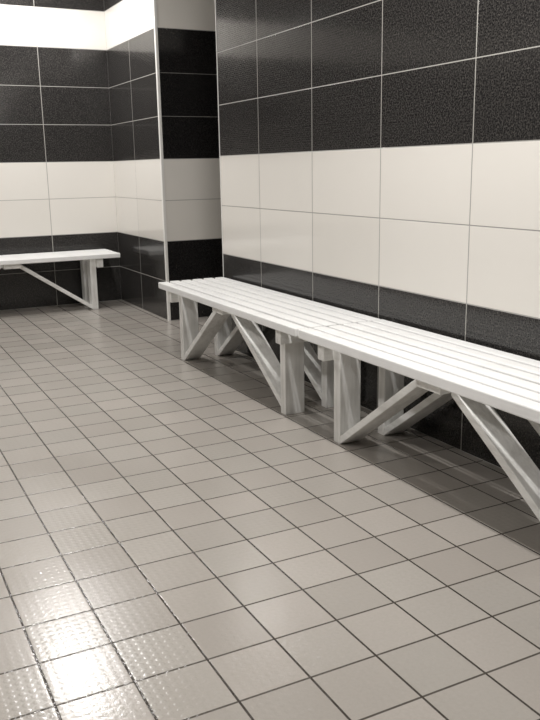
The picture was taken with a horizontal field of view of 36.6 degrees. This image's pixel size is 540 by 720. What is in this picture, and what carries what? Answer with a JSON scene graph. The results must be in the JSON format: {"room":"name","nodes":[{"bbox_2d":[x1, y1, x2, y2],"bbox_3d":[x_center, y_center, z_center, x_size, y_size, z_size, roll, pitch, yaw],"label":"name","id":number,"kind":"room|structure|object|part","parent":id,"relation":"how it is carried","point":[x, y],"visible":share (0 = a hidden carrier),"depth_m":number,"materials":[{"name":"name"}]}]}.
{"room":"changing room","nodes":[
{"label":"changing room","id":0,"kind":"room"},
{"bbox_2d":[0,0,121,310],"bbox_3d":[-1.775,-1.573,5.526,5.440,2.460,0.120,-8,15,-26],"label":"wall","id":1,"kind":"structure","parent":0,"point":[57,184],"depth_m":5.63,"materials":[{"name":"tile"}]},
{"bbox_2d":[0,300,539,719],"bbox_3d":[-0.107,0.382,2.693,5.440,0.100,7.329,-8,15,-26],"label":"floor","id":2,"kind":"structure","parent":0,"point":[176,543],"depth_m":2.06,"materials":[{"name":"tile"}]},
{"bbox_2d":[0,249,119,308],"bbox_3d":[-1.741,-0.499,5.489,1.426,0.386,0.360,-8,15,-26],"label":"slatted bench","id":3,"kind":"object","parent":2,"relation":"on","point":[89,259],"visible":1,"depth_m":5.58,"materials":[{"name":"white paint"}]},
{"bbox_3d":[-1.317,-0.569,5.826,0.041,0.352,0.085,-8,15,-26],"label":"leg","id":4,"kind":"part","parent":3,"relation":"part of","materials":[{"name":"white paint"}]},
{"bbox_3d":[-1.233,-0.532,5.666,0.041,0.352,0.085,-8,15,-26],"label":"leg","id":5,"kind":"part","parent":3,"relation":"part of","materials":[{"name":"white paint"}]},
{"bbox_2d":[104,0,222,319],"bbox_3d":[-0.665,-1.578,5.462,0.520,2.460,1.004,-8,15,-26],"label":"wall pier","id":6,"kind":"object","parent":2,"relation":"on","point":[186,28],"visible":0.78,"depth_m":5.13,"materials":[{"name":"tile"}]},
{"bbox_2d":[153,0,170,320],"bbox_3d":[-0.664,-1.449,4.920,0.017,2.459,0.017,-8,15,-26],"label":"trim","id":7,"kind":"structure","parent":6,"relation":"attached to","point":[154,1],"depth_m":4.96,"materials":[{"name":"plastic"}]},
{"bbox_2d":[158,277,378,414],"bbox_3d":[-0.075,-0.087,3.623,0.360,0.385,1.446,-8,15,-26],"label":"slatted bench","id":8,"kind":"object","parent":2,"relation":"on","point":[248,305],"visible":0.85,"depth_m":3.38,"materials":[{"name":"white paint"}]},
{"bbox_3d":[-0.406,-0.178,4.103,0.085,0.352,0.041,-8,15,-26],"label":"leg","id":9,"kind":"part","parent":8,"relation":"part of","materials":[{"name":"white paint"}]},
{"bbox_3d":[-0.242,-0.200,4.185,0.085,0.352,0.041,-8,15,-26],"label":"leg","id":10,"kind":"part","parent":8,"relation":"part of","materials":[{"name":"white paint"}]},
{"bbox_3d":[0.086,0.035,3.167,0.085,0.352,0.041,-8,15,-26],"label":"leg","id":11,"kind":"part","parent":8,"relation":"part of","materials":[{"name":"white paint"}]},
{"bbox_3d":[0.251,0.012,3.248,0.085,0.352,0.041,-8,15,-26],"label":"leg","id":12,"kind":"part","parent":8,"relation":"part of","materials":[{"name":"white paint"}]},
{"bbox_2d":[298,319,539,520],"bbox_3d":[0.583,0.196,2.374,0.360,0.386,1.414,-8,15,-26],"label":"slatted bench","id":13,"kind":"object","parent":2,"relation":"on","point":[480,379],"visible":1,"depth_m":2.44,"materials":[{"name":"white paint"}]},
{"bbox_3d":[0.267,0.113,2.823,0.085,0.352,0.041,-8,15,-26],"label":"leg","id":14,"kind":"part","parent":13,"relation":"part of","materials":[{"name":"white paint"}]},
{"bbox_3d":[0.432,0.090,2.905,0.085,0.352,0.041,-8,15,-26],"label":"leg","id":15,"kind":"part","parent":13,"relation":"part of","materials":[{"name":"white paint"}]},
{"bbox_2d":[216,0,539,469],"bbox_3d":[1.156,-0.792,2.003,0.520,2.460,5.200,-8,15,-26],"label":"wall","id":16,"kind":"structure","parent":0,"point":[380,159],"depth_m":2.90,"materials":[{"name":"tile"}]},
{"bbox_2d":[215,0,223,276],"bbox_3d":[-0.260,-1.273,4.143,0.008,2.459,0.008,-8,15,-26],"label":"trim","id":17,"kind":"structure","parent":16,"relation":"attached to","point":[215,0],"depth_m":4.17,"materials":[{"name":"plastic"}]}
]}

